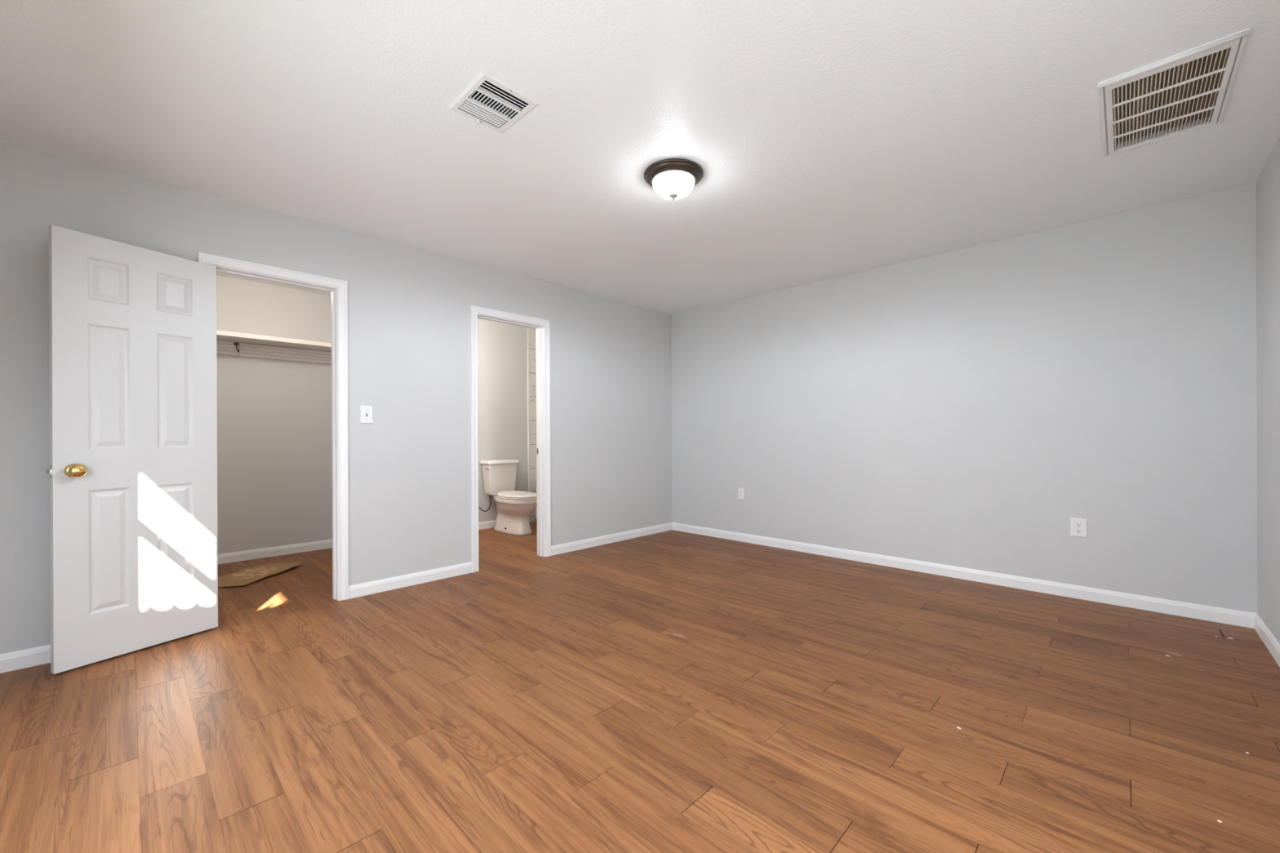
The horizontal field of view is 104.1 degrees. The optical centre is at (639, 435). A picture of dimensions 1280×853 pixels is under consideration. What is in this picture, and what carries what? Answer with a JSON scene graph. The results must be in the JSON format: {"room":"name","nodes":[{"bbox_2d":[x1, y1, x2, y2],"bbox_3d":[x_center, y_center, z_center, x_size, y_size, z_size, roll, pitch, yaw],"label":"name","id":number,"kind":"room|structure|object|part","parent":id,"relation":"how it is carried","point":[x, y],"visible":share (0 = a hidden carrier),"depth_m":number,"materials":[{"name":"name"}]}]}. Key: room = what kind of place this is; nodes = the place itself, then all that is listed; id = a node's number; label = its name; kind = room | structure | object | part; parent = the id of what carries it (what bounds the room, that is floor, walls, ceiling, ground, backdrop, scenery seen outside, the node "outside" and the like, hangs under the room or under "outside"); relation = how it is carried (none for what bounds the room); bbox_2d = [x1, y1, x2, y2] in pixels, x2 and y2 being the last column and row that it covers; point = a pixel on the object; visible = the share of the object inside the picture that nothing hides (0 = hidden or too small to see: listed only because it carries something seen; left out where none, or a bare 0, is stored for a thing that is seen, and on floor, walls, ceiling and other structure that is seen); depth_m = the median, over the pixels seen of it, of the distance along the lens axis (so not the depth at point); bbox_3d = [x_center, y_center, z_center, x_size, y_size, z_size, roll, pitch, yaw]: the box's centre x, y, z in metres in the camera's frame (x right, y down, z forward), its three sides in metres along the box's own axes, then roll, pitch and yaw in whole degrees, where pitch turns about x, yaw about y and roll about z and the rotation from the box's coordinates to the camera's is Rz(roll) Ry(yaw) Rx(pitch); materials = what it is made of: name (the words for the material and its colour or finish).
{"room":"empty bedroom","nodes":[
{"label":"empty bedroom","id":0,"kind":"room"},
{"bbox_2d":[216,275,332,554],"bbox_3d":[-3.667,-0.133,4.179,0.100,2.440,2.250,0,0,44],"label":"wall","id":1,"kind":"structure","parent":0,"point":[274,438],"depth_m":4.48,"materials":[{"name":"paint"}]},
{"bbox_2d":[216,329,331,364],"bbox_3d":[-3.422,-0.762,4.146,0.300,0.157,1.850,0,0,44],"label":"closet shelf","id":2,"kind":"object","parent":1,"relation":"attached to","point":[227,342],"visible":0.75,"depth_m":4.41,"materials":[{"name":"white paint"}]},
{"bbox_2d":[217,538,332,564],"bbox_3d":[-3.518,1.045,4.248,0.012,0.084,1.850,0,0,44],"label":"baseboard","id":3,"kind":"structure","parent":1,"relation":"attached to","point":[246,555],"depth_m":4.47,"materials":[{"name":"white paint"}]},
{"bbox_2d":[0,139,671,654],"bbox_3d":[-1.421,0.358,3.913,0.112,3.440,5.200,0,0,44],"label":"wall","id":4,"kind":"structure","parent":0,"point":[409,360],"depth_m":3.49,"materials":[{"name":"grey paint"}]},
{"bbox_2d":[0,644,50,673],"bbox_3d":[-2.780,1.043,2.424,0.012,0.084,0.964,0,0,44],"label":"baseboard","id":5,"kind":"structure","parent":4,"relation":"attached to","point":[15,660],"depth_m":2.33,"materials":[{"name":"white paint"}]},
{"bbox_2d":[46,224,217,674],"bbox_3d":[-2.520,0.064,2.525,0.162,2.020,0.640,0,0,26],"label":"door","id":6,"kind":"structure","parent":4,"relation":"in","point":[132,471],"depth_m":2.47,"materials":[{"name":"white paint"}]},
{"bbox_3d":[-2.653,0.162,2.248,0.025,0.056,0.002,0,0,26],"label":"latch plate","id":7,"kind":"part","parent":6,"relation":"part of","materials":[{"name":"silver metal"}]},
{"bbox_3d":[-2.576,0.162,2.285,0.053,0.063,0.063,0,0,26],"label":"knob","id":8,"kind":"part","parent":6,"relation":"part of","materials":[{"name":"gold metal"}]},
{"bbox_2d":[197,251,348,600],"bbox_3d":[-2.235,0.032,3.078,0.146,2.100,0.741,0,0,44],"label":"trim","id":9,"kind":"structure","parent":4,"relation":"attached to","point":[338,288],"depth_m":3.27,"materials":[{"name":"white paint"}]},
{"bbox_2d":[360,405,373,423],"bbox_3d":[-1.849,-0.141,3.381,0.020,0.121,0.079,0,0,44],"label":"light switch","id":10,"kind":"object","parent":4,"relation":"attached to","point":[366,411],"visible":1,"depth_m":3.38,"materials":[{"name":"white plastic"}]},
{"bbox_2d":[348,561,472,599],"bbox_3d":[-1.624,1.038,3.612,0.012,0.084,0.869,0,0,44],"label":"baseboard","id":11,"kind":"structure","parent":4,"relation":"attached to","point":[405,580],"depth_m":3.57,"materials":[{"name":"white paint"}]},
{"bbox_2d":[470,305,551,573],"bbox_3d":[-1.110,0.026,4.234,0.146,2.100,0.747,0,0,44],"label":"trim","id":12,"kind":"structure","parent":4,"relation":"attached to","point":[542,326],"depth_m":4.42,"materials":[{"name":"white paint"}]},
{"bbox_2d":[551,522,672,555],"bbox_3d":[-0.215,1.031,5.061,0.012,0.084,1.678,0,0,44],"label":"baseboard","id":13,"kind":"structure","parent":4,"relation":"attached to","point":[600,540],"depth_m":4.95,"materials":[{"name":"white paint"}]},
{"bbox_2d":[477,318,528,522],"bbox_3d":[-1.778,-0.141,5.863,0.100,2.440,2.700,0,0,44],"label":"wall","id":14,"kind":"structure","parent":0,"point":[502,347],"depth_m":5.94,"materials":[{"name":"grey paint"}]},
{"bbox_2d":[478,520,496,529],"bbox_3d":[-2.029,1.038,5.520,0.012,0.084,1.850,0,0,44],"label":"baseboard","id":15,"kind":"structure","parent":14,"relation":"attached to","point":[488,524],"depth_m":5.78,"materials":[{"name":"white paint"}]},
{"bbox_2d":[527,327,530,522],"bbox_3d":[-1.380,-0.142,6.191,0.013,2.438,0.025,0,0,44],"label":"trim","id":16,"kind":"structure","parent":14,"relation":"attached to","point":[528,328],"depth_m":6.18,"materials":[{"name":"white paint"}]},
{"bbox_2d":[529,327,537,522],"bbox_3d":[-1.084,-0.143,6.496,0.010,2.438,0.825,0,0,44],"label":"shower tile","id":17,"kind":"structure","parent":14,"relation":"attached to","point":[532,331],"depth_m":6.23,"materials":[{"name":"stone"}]},
{"bbox_2d":[0,520,1279,852],"bbox_3d":[-0.533,1.105,3.039,6.277,0.060,5.220,0,0,44],"label":"floor","id":18,"kind":"structure","parent":0,"point":[668,691],"depth_m":1.90,"materials":[{"name":"brown wood"}]},
{"bbox_2d":[217,562,303,587],"bbox_3d":[-2.993,1.066,3.849,0.382,0.030,0.625,0,0,8],"label":"scrap","id":19,"kind":"object","parent":18,"relation":"on","point":[242,578],"visible":0.87,"depth_m":3.84,"materials":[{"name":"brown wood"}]},
{"bbox_2d":[478,458,536,535],"bbox_3d":[-1.449,0.680,5.567,0.778,0.794,0.479,0,0,44],"label":"toilet","id":20,"kind":"object","parent":18,"relation":"on","point":[513,509],"visible":0.9,"depth_m":5.54,"materials":[{"name":"white ceramic"}]},
{"bbox_3d":[-1.620,0.305,5.781,0.214,0.042,0.408,0,0,44],"label":"tank lid","id":21,"kind":"part","parent":20,"relation":"part of","materials":[{"name":"white ceramic"}]},
{"bbox_3d":[-1.621,0.503,5.783,0.188,0.354,0.374,0,0,44],"label":"tank","id":22,"kind":"part","parent":20,"relation":"part of","materials":[{"name":"white ceramic"}]},
{"bbox_3d":[-1.408,0.881,5.577,0.709,0.392,0.376,0,0,44],"label":"bowl","id":23,"kind":"part","parent":20,"relation":"part of","materials":[{"name":"white ceramic"}]},
{"bbox_3d":[-1.340,0.675,5.511,0.540,0.018,0.384,0,0,44],"label":"seat","id":24,"kind":"part","parent":20,"relation":"part of","materials":[{"name":"white plastic"}]},
{"bbox_3d":[-1.341,0.648,5.512,0.547,0.031,0.386,0,0,44],"label":"lid","id":25,"kind":"part","parent":20,"relation":"part of","materials":[{"name":"white plastic"}]},
{"bbox_2d":[535,488,537,519],"bbox_3d":[-0.521,0.866,5.992,1.489,0.415,0.753,0,0,44],"label":"bathtub","id":26,"kind":"object","parent":18,"relation":"on","point":[535,488],"visible":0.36,"depth_m":6.23,"materials":[{"name":"white ceramic"}]},
{"bbox_2d":[0,0,1279,314],"bbox_3d":[-0.561,-1.415,3.055,6.327,0.100,5.220,0,0,44],"label":"ceiling","id":27,"kind":"structure","parent":0,"point":[828,139],"depth_m":2.15,"materials":[{"name":"paint"}]},
{"bbox_2d":[448,70,540,133],"bbox_3d":[-0.603,-1.391,2.059,0.297,0.097,0.254,0,0,44],"label":"ceiling vent","id":28,"kind":"object","parent":27,"relation":"in","point":[488,100],"visible":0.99,"depth_m":2.07,"materials":[{"name":"white metal"}]},
{"bbox_2d":[644,158,702,200],"bbox_3d":[0.175,-1.298,2.615,0.309,0.139,0.309,0,0,44],"label":"ceiling light","id":29,"kind":"object","parent":27,"relation":"attached to","point":[672,179],"visible":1,"depth_m":2.54,"materials":[{"name":"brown glass"}]},
{"bbox_2d":[1096,27,1252,157],"bbox_3d":[2.166,-1.396,2.066,0.386,0.080,0.710,0,0,44],"label":"ceiling vent","id":30,"kind":"object","parent":27,"relation":"in","point":[1190,85],"visible":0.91,"depth_m":2.03,"materials":[{"name":"white metal"}]},
{"bbox_2d":[671,182,1257,613],"bbox_3d":[1.222,-0.153,4.897,6.307,2.440,0.100,0,0,44],"label":"wall","id":31,"kind":"structure","parent":0,"point":[959,408],"depth_m":3.47,"materials":[{"name":"grey paint"}]},
{"bbox_2d":[737,487,744,499],"bbox_3d":[1.017,0.586,5.024,0.072,0.116,0.009,0,0,44],"label":"outlet","id":32,"kind":"object","parent":31,"relation":"attached to","point":[740,491],"visible":1,"depth_m":5.02,"materials":[{"name":"white plastic"}]},
{"bbox_2d":[672,522,1257,628],"bbox_3d":[1.869,1.022,4.195,4.207,0.084,0.012,0,0,44],"label":"baseboard","id":33,"kind":"structure","parent":31,"relation":"attached to","point":[1228,616],"depth_m":3.48,"materials":[{"name":"white paint"}]},
{"bbox_2d":[1071,517,1087,537],"bbox_3d":[2.849,0.600,3.241,0.080,0.120,0.009,0,0,44],"label":"outlet","id":34,"kind":"object","parent":31,"relation":"attached to","point":[1078,526],"visible":1,"depth_m":3.24,"materials":[{"name":"white plastic"}]},
{"bbox_2d":[1075,528,1082,533],"bbox_3d":[2.847,0.620,3.239,0.034,0.028,0.003,0,0,44],"label":"receptacle","id":35,"kind":"object","parent":34,"relation":"attached to","point":[1077,530],"depth_m":3.24,"materials":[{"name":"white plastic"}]},
{"bbox_2d":[1075,522,1082,527],"bbox_3d":[2.847,0.581,3.239,0.034,0.028,0.003,0,0,44],"label":"receptacle","id":36,"kind":"object","parent":34,"relation":"attached to","point":[1077,524],"depth_m":3.24,"materials":[{"name":"white plastic"}]},
{"bbox_2d":[1256,137,1279,644],"bbox_3d":[1.641,-0.153,0.863,0.120,2.440,5.100,0,0,44],"label":"wall","id":37,"kind":"structure","parent":0,"point":[1268,184],"depth_m":2.50,"materials":[{"name":"grey paint"}]},
{"bbox_2d":[1254,613,1279,666],"bbox_3d":[1.629,1.025,0.941,0.012,0.084,4.988,0,0,44],"label":"baseboard","id":38,"kind":"structure","parent":37,"relation":"attached to","point":[1263,631],"depth_m":2.48,"materials":[{"name":"white paint"}]}
]}

